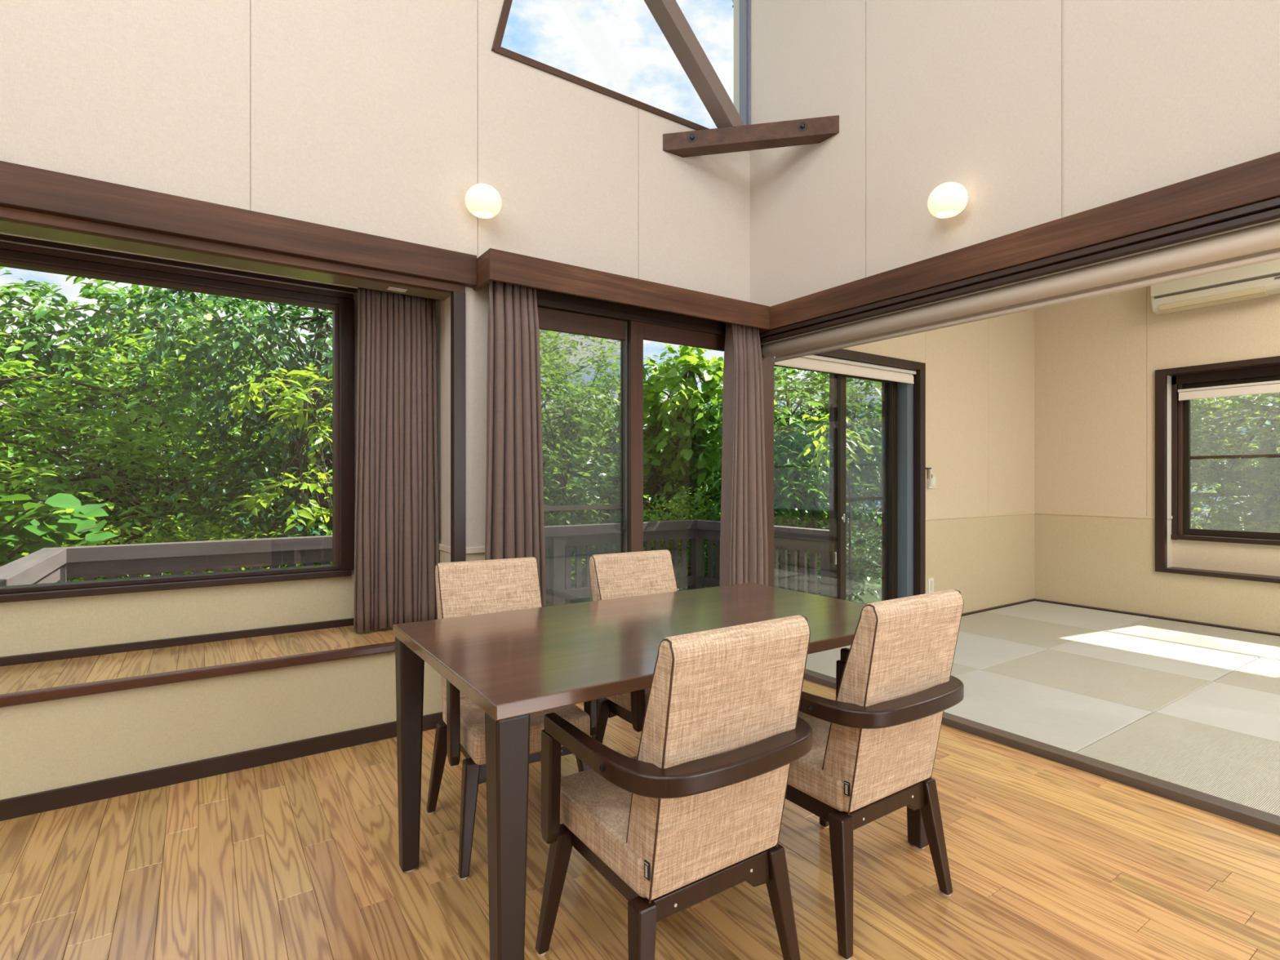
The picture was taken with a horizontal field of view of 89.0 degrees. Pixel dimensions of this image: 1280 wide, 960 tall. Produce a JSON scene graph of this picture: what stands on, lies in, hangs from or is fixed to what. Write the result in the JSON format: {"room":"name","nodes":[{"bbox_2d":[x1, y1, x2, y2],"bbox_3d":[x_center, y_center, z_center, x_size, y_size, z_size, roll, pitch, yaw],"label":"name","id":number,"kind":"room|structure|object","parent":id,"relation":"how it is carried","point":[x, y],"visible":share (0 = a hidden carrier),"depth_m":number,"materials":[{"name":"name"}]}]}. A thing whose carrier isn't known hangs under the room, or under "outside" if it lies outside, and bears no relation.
{"room":"dining room","nodes":[
{"label":"dining room","id":0,"kind":"room"},
{"bbox_2d":[0,0,750,792],"bbox_3d":[-1.666,-1.395,2.910,5.300,5.410,0.632,0,0,-34],"label":"wall","id":1,"kind":"structure","parent":0,"point":[378,117],"depth_m":2.90,"materials":[{"name":"beige paint"}]},
{"bbox_2d":[0,241,354,603],"bbox_3d":[-2.391,-0.229,2.661,2.260,1.413,0.112,0,0,-34],"label":"window","id":2,"kind":"structure","parent":1,"relation":"in","point":[14,255],"depth_m":3.00,"materials":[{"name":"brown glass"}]},
{"bbox_2d":[0,231,404,295],"bbox_3d":[-2.112,-0.919,2.566,2.535,0.018,0.018,0,0,-34],"label":"track","id":3,"kind":"object","parent":1,"relation":"attached to","point":[1,233],"visible":0.33,"depth_m":2.68,"materials":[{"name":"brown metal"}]},
{"bbox_2d":[353,287,439,632],"bbox_3d":[-1.190,-0.096,3.185,0.398,1.628,0.082,0,0,-34],"label":"curtain","id":4,"kind":"object","parent":3,"relation":"hanging from","point":[397,535],"visible":0.98,"depth_m":3.15,"materials":[{"name":"brown fabric"}]},
{"bbox_2d":[0,206,465,562],"bbox_3d":[-2.084,0.095,2.540,2.693,2.110,0.518,0,0,-34],"label":"trim","id":5,"kind":"structure","parent":1,"relation":"attached to","point":[15,221],"depth_m":2.76,"materials":[{"name":"brown wood"}]},
{"bbox_2d":[0,160,476,288],"bbox_3d":[-2.232,-0.993,2.130,3.488,0.141,0.059,0,0,-34],"label":"beam","id":6,"kind":"structure","parent":1,"relation":"attached to","point":[25,188],"depth_m":2.50,"materials":[{"name":"brown wood"}]},
{"bbox_2d":[386,287,407,292],"bbox_3d":[-1.131,-0.885,3.029,0.080,0.002,0.045,0,0,-34],"label":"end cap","id":7,"kind":"object","parent":1,"relation":"attached to","point":[388,288],"visible":1,"depth_m":3.03,"materials":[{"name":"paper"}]},
{"bbox_2d":[449,465,450,490],"bbox_3d":[-0.904,-0.010,3.131,0.011,0.120,0.030,0,0,-34],"label":"wall socket","id":8,"kind":"object","parent":1,"relation":"attached to","point":[450,465],"visible":0.2,"depth_m":3.13,"materials":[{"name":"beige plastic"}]},
{"bbox_2d":[465,183,501,218],"bbox_3d":[-0.738,-1.320,3.069,0.167,0.136,0.168,0,0,-34],"label":"wall sconce","id":9,"kind":"object","parent":1,"relation":"attached to","point":[482,201],"visible":1,"depth_m":3.01,"materials":[{"name":"white glass"}]},
{"bbox_2d":[491,0,751,151],"bbox_3d":[-0.038,-2.857,3.696,1.722,1.527,0.114,0,0,-34],"label":"window","id":10,"kind":"structure","parent":1,"relation":"in","point":[744,5],"depth_m":3.74,"materials":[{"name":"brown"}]},
{"bbox_2d":[473,248,769,329],"bbox_3d":[-0.008,-0.980,3.529,1.764,0.140,0.216,0,0,-34],"label":"box","id":11,"kind":"object","parent":1,"relation":"attached to","point":[494,264],"visible":0.9,"depth_m":3.30,"materials":[{"name":"brown wood"}]},
{"bbox_2d":[484,280,546,606],"bbox_3d":[-0.611,0.082,3.130,0.316,2.104,0.111,0,0,-34],"label":"curtain","id":12,"kind":"object","parent":11,"relation":"hanging from","point":[515,519],"visible":0.59,"depth_m":3.10,"materials":[{"name":"brown fabric"}]},
{"bbox_2d":[719,322,768,586],"bbox_3d":[0.633,0.082,3.959,0.336,2.104,0.118,0,0,-34],"label":"curtain","id":13,"kind":"object","parent":11,"relation":"hanging from","point":[744,548],"visible":0.66,"depth_m":3.90,"materials":[{"name":"brown fabric"}]},
{"bbox_2d":[535,288,725,552],"bbox_3d":[-0.033,0.073,3.757,1.715,2.214,0.220,0,0,-34],"label":"door","id":14,"kind":"structure","parent":1,"relation":"in","point":[557,312],"depth_m":3.67,"materials":[{"name":"brown wood"}]},
{"bbox_2d":[543,340,622,552],"bbox_3d":[-0.400,0.120,3.546,0.770,2.030,0.022,0,0,-34],"label":"screen","id":15,"kind":"object","parent":14,"relation":"attached to","point":[583,507],"visible":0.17,"depth_m":3.74,"materials":[{"name":"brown metal"}]},
{"bbox_2d":[0,679,1279,959],"bbox_3d":[0.252,1.230,0.074,5.300,0.160,6.240,0,0,-34],"label":"floor","id":16,"kind":"structure","parent":0,"point":[295,859],"depth_m":1.88,"materials":[{"name":"brown wood"}]},
{"bbox_2d":[0,625,444,821],"bbox_3d":[-2.081,0.938,2.542,2.600,0.424,0.518,0,0,-34],"label":"window bench","id":17,"kind":"object","parent":16,"relation":"on","point":[73,731],"visible":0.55,"depth_m":2.52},
{"bbox_2d":[426,556,597,879],"bbox_3d":[-0.448,0.722,2.206,0.508,0.856,0.536,0,0,-30],"label":"dining chair","id":18,"kind":"object","parent":16,"relation":"on","point":[468,588],"visible":0.3,"depth_m":2.22,"materials":[{"name":"beige fabric"}]},
{"bbox_2d":[588,549,678,743],"bbox_3d":[0.086,0.722,2.471,0.508,0.856,0.536,0,0,-33],"label":"dining chair","id":19,"kind":"object","parent":16,"relation":"on","point":[631,574],"visible":0.12,"depth_m":2.56,"materials":[{"name":"beige fabric"}]},
{"bbox_2d":[392,582,928,959],"bbox_3d":[0.096,0.790,1.989,1.444,0.720,0.836,0,0,-33],"label":"dining table","id":20,"kind":"object","parent":16,"relation":"on","point":[513,665],"visible":0.72,"depth_m":1.73,"materials":[{"name":"brown wood"}]},
{"bbox_2d":[535,615,812,959],"bbox_3d":[0.076,0.722,1.502,0.508,0.856,0.536,0,0,-34],"label":"dining chair","id":21,"kind":"object","parent":16,"relation":"on","point":[677,824],"visible":1,"depth_m":1.33,"materials":[{"name":"beige fabric"}]},
{"bbox_2d":[785,589,964,959],"bbox_3d":[0.574,0.722,1.839,0.508,0.856,0.536,0,0,-34],"label":"dining chair","id":22,"kind":"object","parent":16,"relation":"on","point":[871,757],"visible":0.76,"depth_m":1.64,"materials":[{"name":"beige fabric"}]},
{"bbox_2d":[804,668,1279,835],"bbox_3d":[2.318,1.141,1.809,0.077,0.050,5.600,0,0,-34],"label":"trim","id":23,"kind":"structure","parent":16,"relation":"on","point":[1268,822],"depth_m":2.50,"materials":[{"name":"brown wood"}]},
{"bbox_2d":[760,309,1035,613],"bbox_3d":[2.234,-0.280,5.238,3.570,3.180,0.226,0,0,-34],"label":"wall","id":24,"kind":"structure","parent":0,"point":[980,375],"depth_m":5.56,"materials":[{"name":"paint"}]},
{"bbox_2d":[760,345,773,586],"bbox_3d":[0.765,0.150,4.206,0.110,2.000,0.170,0,0,-34],"label":"post","id":25,"kind":"object","parent":24,"relation":"attached to","point":[767,364],"visible":0.12,"depth_m":4.14,"materials":[{"name":"brown wood"}]},
{"bbox_2d":[773,348,925,599],"bbox_3d":[1.480,0.118,4.728,1.659,2.064,0.244,0,0,-34],"label":"window frame","id":26,"kind":"structure","parent":24,"relation":"in","point":[905,402],"depth_m":5.08,"materials":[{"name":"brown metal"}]},
{"bbox_2d":[773,355,915,383],"bbox_3d":[1.493,-0.799,4.667,1.562,0.103,0.062,0,0,-34],"label":"roller blind","id":27,"kind":"object","parent":26,"relation":"attached to","point":[815,362],"visible":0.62,"depth_m":4.64,"materials":[{"name":"beige fabric"}]},
{"bbox_2d":[829,373,886,600],"bbox_3d":[1.672,0.135,4.971,0.660,1.910,0.018,0,0,-34],"label":"screen","id":28,"kind":"object","parent":26,"relation":"attached to","point":[883,497],"visible":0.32,"depth_m":5.13,"materials":[{"name":"brown metal"}]},
{"bbox_2d":[928,577,933,593],"bbox_3d":[2.301,0.835,5.148,0.070,0.120,0.011,0,0,-34],"label":"wall socket","id":29,"kind":"object","parent":24,"relation":"attached to","point":[931,580],"visible":0.91,"depth_m":5.14,"materials":[{"name":"white plastic"}]},
{"bbox_2d":[930,580,933,591],"bbox_3d":[2.303,0.835,5.146,0.030,0.080,0.005,0,0,-34],"label":"outlet","id":30,"kind":"object","parent":29,"relation":"attached to","point":[931,581],"depth_m":5.14,"materials":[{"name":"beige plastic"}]},
{"bbox_2d":[929,473,936,488],"bbox_3d":[2.328,0.010,5.166,0.075,0.120,0.011,0,0,-34],"label":"switch plate","id":31,"kind":"object","parent":24,"relation":"attached to","point":[934,486],"visible":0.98,"depth_m":5.17,"materials":[{"name":"beige plastic"}]},
{"bbox_2d":[961,599,1034,616],"bbox_3d":[2.952,1.129,5.578,1.740,0.042,0.025,0,0,-34],"label":"baseboard","id":32,"kind":"structure","parent":24,"relation":"attached to","point":[1029,600],"depth_m":5.68,"materials":[{"name":"brown wood"}]},
{"bbox_2d":[733,0,1279,306],"bbox_3d":[2.444,-2.525,1.653,0.100,3.150,6.400,0,0,-34],"label":"wall","id":33,"kind":"structure","parent":0,"point":[1043,111],"depth_m":2.94,"materials":[{"name":"beige paint"}]},
{"bbox_2d":[662,115,839,157],"bbox_3d":[0.619,-1.949,3.700,0.978,0.098,0.121,0,0,12],"label":"brace","id":34,"kind":"object","parent":33,"relation":"attached to","point":[815,130],"visible":1,"depth_m":3.67,"materials":[{"name":"brown wood"}]},
{"bbox_2d":[644,0,744,128],"bbox_3d":[-0.198,-2.933,3.269,1.897,1.936,0.107,0,0,-34],"label":"ceiling beam","id":35,"kind":"structure","parent":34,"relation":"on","point":[668,15],"depth_m":3.58,"materials":[{"name":"brown paint"}]},
{"bbox_2d":[927,182,968,218],"bbox_3d":[1.398,-1.277,2.959,0.168,0.136,0.167,0,0,-34],"label":"wall sconce","id":36,"kind":"object","parent":33,"relation":"attached to","point":[948,199],"visible":1,"depth_m":2.90,"materials":[{"name":"white glass"}]},
{"bbox_2d":[758,151,1279,343],"bbox_3d":[2.301,-0.949,1.819,0.150,0.197,5.636,0,0,-34],"label":"beam","id":37,"kind":"structure","parent":33,"relation":"attached to","point":[1246,193],"depth_m":2.60,"materials":[{"name":"brown wood"}]},
{"bbox_2d":[761,217,1279,362],"bbox_3d":[2.291,-0.807,1.878,0.086,0.146,5.345,0,0,-34],"label":"roller blind","id":38,"kind":"object","parent":33,"relation":"attached to","point":[1260,242],"visible":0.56,"depth_m":2.67,"materials":[{"name":"beige fabric"}]},
{"bbox_2d":[805,600,1279,816],"bbox_3d":[3.804,1.215,2.802,3.498,0.190,5.580,0,0,-34],"label":"floor","id":39,"kind":"structure","parent":0,"point":[1196,707],"depth_m":3.46,"materials":[{"name":"beige"}]},
{"bbox_2d":[1034,285,1279,633],"bbox_3d":[5.432,-0.280,3.673,0.186,3.180,6.400,0,0,-34],"label":"wall","id":40,"kind":"structure","parent":0,"point":[1097,358],"depth_m":5.55,"materials":[{"name":"paint"}]},
{"bbox_2d":[1032,598,1279,636],"bbox_3d":[5.230,1.129,3.766,0.055,0.042,5.580,0,0,-34],"label":"baseboard","id":41,"kind":"structure","parent":40,"relation":"attached to","point":[1035,599],"depth_m":5.24,"materials":[{"name":"brown wood"}]},
{"bbox_2d":[1150,258,1279,314],"bbox_3d":[4.359,-1.465,4.897,0.222,0.290,0.800,0,0,-34],"label":"air conditioner","id":42,"kind":"object","parent":40,"relation":"attached to","point":[1261,279],"visible":0.81,"depth_m":4.83,"materials":[{"name":"beige plastic"}]},
{"bbox_2d":[1155,355,1279,583],"bbox_3d":[5.057,-0.075,4.286,0.300,1.640,2.655,0,0,-34],"label":"window","id":43,"kind":"structure","parent":40,"relation":"in","point":[1180,548],"depth_m":5.26,"materials":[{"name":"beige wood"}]},
{"bbox_2d":[1177,380,1279,400],"bbox_3d":[5.070,-0.688,4.274,0.057,0.089,2.460,0,0,-34],"label":"roller blind","id":44,"kind":"object","parent":43,"relation":"attached to","point":[1267,387],"visible":1,"depth_m":5.01,"materials":[{"name":"beige fabric"}]},
{"bbox_2d":[1191,453,1279,458],"bbox_3d":[5.182,-0.175,4.353,0.012,1.250,2.425,0,0,-34],"label":"screen","id":45,"kind":"object","parent":43,"relation":"attached to","point":[1270,455],"visible":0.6,"depth_m":5.10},
{"label":"outside","id":46,"kind":"structure","parent":0,"visible":0},
{"bbox_3d":[-0.914,1.220,4.689,5.340,0.030,2.352,0,0,-34],"label":"deck","id":47,"kind":"object","parent":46,"visible":0},
{"bbox_2d":[0,519,829,606],"bbox_3d":[-1.046,0.820,4.882,5.398,0.770,1.940,0,0,-34],"label":"deck railing","id":48,"kind":"object","parent":47,"relation":"on","point":[58,564],"visible":0.32,"depth_m":5.59,"materials":[{"name":"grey wood"}]},
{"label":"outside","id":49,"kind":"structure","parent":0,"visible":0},
{"bbox_2d":[37,492,881,606],"bbox_3d":[-1.728,1.023,9.696,36.000,1.654,30.000,0,0,-34],"label":"ground","id":50,"kind":"structure","parent":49,"point":[868,598],"depth_m":10.93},
{"bbox_2d":[0,448,74,542],"bbox_3d":[-11.476,0.346,9.282,6.122,4.877,2.926,0,0,-34],"label":"tree","id":51,"kind":"object","parent":50,"relation":"on","point":[37,495],"visible":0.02,"depth_m":10.10,"materials":[{"name":"green plant"}]},
{"bbox_2d":[0,479,119,565],"bbox_3d":[-4.286,0.821,4.385,1.242,1.865,0.567,0,0,-34],"label":"plant","id":52,"kind":"object","parent":50,"relation":"on","point":[55,534],"visible":0.84,"depth_m":4.48,"materials":[{"name":"green plant"}]},
{"bbox_2d":[0,412,248,553],"bbox_3d":[-9.516,0.808,11.208,5.643,4.438,2.994,0,0,-37],"label":"tree","id":53,"kind":"object","parent":50,"relation":"on","point":[46,462],"visible":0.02,"depth_m":10.74,"materials":[{"name":"green plant"}]},
{"bbox_2d":[0,266,297,506],"bbox_3d":[-7.093,-0.644,7.938,5.440,4.601,3.007,0,0,-30],"label":"tree","id":54,"kind":"object","parent":50,"relation":"on","point":[36,343],"visible":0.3,"depth_m":7.78,"materials":[{"name":"green plant"}]},
{"bbox_2d":[0,304,331,582],"bbox_3d":[-5.862,0.137,7.043,5.738,4.143,3.767,0,0,-28],"label":"tree","id":55,"kind":"object","parent":50,"relation":"on","point":[144,442],"visible":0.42,"depth_m":6.75,"materials":[{"name":"green plant"}]},
{"bbox_2d":[21,512,316,581],"bbox_3d":[-4.093,1.102,5.951,1.480,1.574,2.515,0,0,44],"label":"shrub","id":56,"kind":"object","parent":50,"relation":"on","point":[214,536],"visible":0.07,"depth_m":5.95,"materials":[{"name":"green plant"}]},
{"bbox_2d":[44,346,330,542],"bbox_3d":[-6.681,-0.143,11.908,6.288,4.924,3.231,0,0,-34],"label":"tree","id":57,"kind":"object","parent":50,"relation":"on","point":[228,513],"visible":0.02,"depth_m":11.09,"materials":[{"name":"green plant"}]},
{"bbox_2d":[82,281,332,571],"bbox_3d":[-3.550,-0.181,7.171,4.212,4.521,2.693,0,0,-26],"label":"tree","id":58,"kind":"object","parent":50,"relation":"on","point":[212,350],"visible":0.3,"depth_m":6.60,"materials":[{"name":"green plant"}]},
{"bbox_2d":[219,363,332,566],"bbox_3d":[-2.921,0.321,5.953,1.009,2.859,1.454,0,0,34],"label":"tree","id":59,"kind":"object","parent":50,"relation":"on","point":[289,400],"visible":0.66,"depth_m":5.85,"materials":[{"name":"green plant"}]},
{"bbox_2d":[226,471,332,564],"bbox_3d":[-3.920,0.982,10.256,4.431,3.798,3.049,0,0,-34],"label":"tree","id":60,"kind":"object","parent":50,"relation":"on","point":[287,472],"visible":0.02,"depth_m":9.44,"materials":[{"name":"green plant"}]},
{"bbox_2d":[248,394,326,533],"bbox_3d":[-4.426,-0.310,13.068,6.106,5.027,3.144,0,0,-34],"label":"tree","id":61,"kind":"object","parent":50,"relation":"on","point":[311,394],"visible":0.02,"depth_m":11.79,"materials":[{"name":"green plant"}]},
{"bbox_2d":[541,410,620,584],"bbox_3d":[-1.609,0.629,11.377,4.923,4.029,3.000,0,0,-27],"label":"tree","id":62,"kind":"object","parent":50,"relation":"on","point":[575,475],"visible":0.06,"depth_m":11.17,"materials":[{"name":"green plant"}]},
{"bbox_2d":[540,355,649,514],"bbox_3d":[-1.709,-0.352,13.964,6.226,4.929,3.183,0,0,-34],"label":"tree","id":63,"kind":"object","parent":50,"relation":"on","point":[588,371],"visible":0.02,"depth_m":13.92,"materials":[{"name":"green plant"}]},
{"bbox_2d":[538,328,656,605],"bbox_3d":[-1.390,-0.408,8.668,3.643,4.614,2.706,0,0,-39],"label":"tree","id":64,"kind":"object","parent":50,"relation":"on","point":[573,417],"visible":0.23,"depth_m":8.57,"materials":[{"name":"green plant"}]},
{"bbox_2d":[573,351,723,515],"bbox_3d":[0.638,-0.323,14.508,6.552,5.025,3.088,0,0,-34],"label":"tree","id":65,"kind":"object","parent":50,"relation":"on","point":[670,358],"visible":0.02,"depth_m":13.86,"materials":[{"name":"green plant"}]},
{"bbox_2d":[592,484,720,591],"bbox_3d":[0.401,0.896,7.581,2.091,1.708,1.299,0,0,-34],"label":"shrub","id":66,"kind":"object","parent":50,"relation":"on","point":[700,512],"visible":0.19,"depth_m":7.52,"materials":[{"name":"green plant"}]},
{"bbox_2d":[594,451,721,591],"bbox_3d":[0.627,0.774,9.902,2.875,2.605,1.870,0,0,-34],"label":"shrub","id":67,"kind":"object","parent":50,"relation":"on","point":[653,477],"visible":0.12,"depth_m":9.23,"materials":[{"name":"green plant"}]},
{"bbox_2d":[613,342,777,517],"bbox_3d":[0.806,-0.159,9.373,2.369,3.821,1.915,0,0,-8],"label":"tree","id":68,"kind":"object","parent":50,"relation":"on","point":[671,427],"visible":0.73,"depth_m":8.93,"materials":[{"name":"green plant"}]},
{"bbox_2d":[732,0,775,519],"bbox_3d":[1.906,-3.450,10.946,1.027,10.400,0.079,0,0,-34],"label":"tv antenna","id":69,"kind":"object","parent":50,"relation":"on","point":[732,0],"visible":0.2,"depth_m":11.20,"materials":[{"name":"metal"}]},
{"bbox_2d":[687,414,877,581],"bbox_3d":[2.120,0.647,11.469,4.671,3.942,3.092,0,0,-27],"label":"tree","id":70,"kind":"object","parent":50,"relation":"on","point":[809,427],"visible":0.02,"depth_m":11.18,"materials":[{"name":"green plant"}]},
{"bbox_2d":[693,361,881,593],"bbox_3d":[2.347,0.001,8.471,4.045,3.503,2.136,0,0,-34],"label":"tree","id":71,"kind":"object","parent":50,"relation":"on","point":[787,468],"visible":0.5,"depth_m":7.87,"materials":[{"name":"green plant"}]},
{"bbox_2d":[702,484,881,604],"bbox_3d":[2.247,0.991,9.019,3.769,2.277,1.675,0,0,-29],"label":"shrub","id":72,"kind":"object","parent":50,"relation":"on","point":[858,565],"visible":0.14,"depth_m":9.11,"materials":[{"name":"green plant"}]},
{"bbox_2d":[721,367,875,539],"bbox_3d":[3.355,-0.333,14.352,6.161,4.606,3.107,0,0,-34],"label":"tree","id":73,"kind":"object","parent":50,"relation":"on","point":[784,370],"visible":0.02,"depth_m":14.61,"materials":[{"name":"green plant"}]},
{"bbox_2d":[796,410,873,601],"bbox_3d":[2.076,0.513,6.988,0.704,2.475,0.943,0,0,34],"label":"tree","id":74,"kind":"object","parent":50,"relation":"on","point":[824,445],"visible":0.57,"depth_m":6.99,"materials":[{"name":"green plant"}]},
{"bbox_2d":[813,386,881,568],"bbox_3d":[5.937,-0.421,13.818,6.215,4.821,3.179,0,0,-34],"label":"tree","id":75,"kind":"object","parent":50,"relation":"on","point":[873,494],"visible":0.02,"depth_m":12.86,"materials":[{"name":"green plant"}]},
{"bbox_2d":[1191,411,1279,530],"bbox_3d":[11.285,0.807,11.077,4.930,4.465,5.173,0,0,13],"label":"tree","id":76,"kind":"object","parent":50,"relation":"on","point":[1204,516],"visible":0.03,"depth_m":11.32,"materials":[{"name":"green plant"}]},
{"bbox_2d":[1191,392,1279,533],"bbox_3d":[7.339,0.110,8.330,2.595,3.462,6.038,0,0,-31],"label":"window pane","id":77,"kind":"object","parent":50,"relation":"on","point":[1246,479],"visible":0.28,"depth_m":7.75,"materials":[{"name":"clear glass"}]},
{"bbox_2d":[1194,520,1279,532],"bbox_3d":[6.265,1.181,6.911,1.397,1.498,2.923,0,0,-34],"label":"shrub","id":78,"kind":"object","parent":50,"relation":"on","point":[1254,523],"visible":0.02,"depth_m":6.83,"materials":[{"name":"green plant"}]},
{"bbox_3d":[2.263,-0.091,5.114,0.071,0.010,0.013,0,0,-34],"label":"curtain hook","id":79,"kind":"object","parent":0,"visible":0},
{"bbox_2d":[926,469,933,488],"bbox_3d":[2.279,-0.010,5.118,0.040,0.150,0.034,0,0,-34],"label":"remote control","id":80,"kind":"object","parent":79,"relation":"hanging from","point":[930,480],"visible":1,"depth_m":5.11,"materials":[{"name":"white plastic"}]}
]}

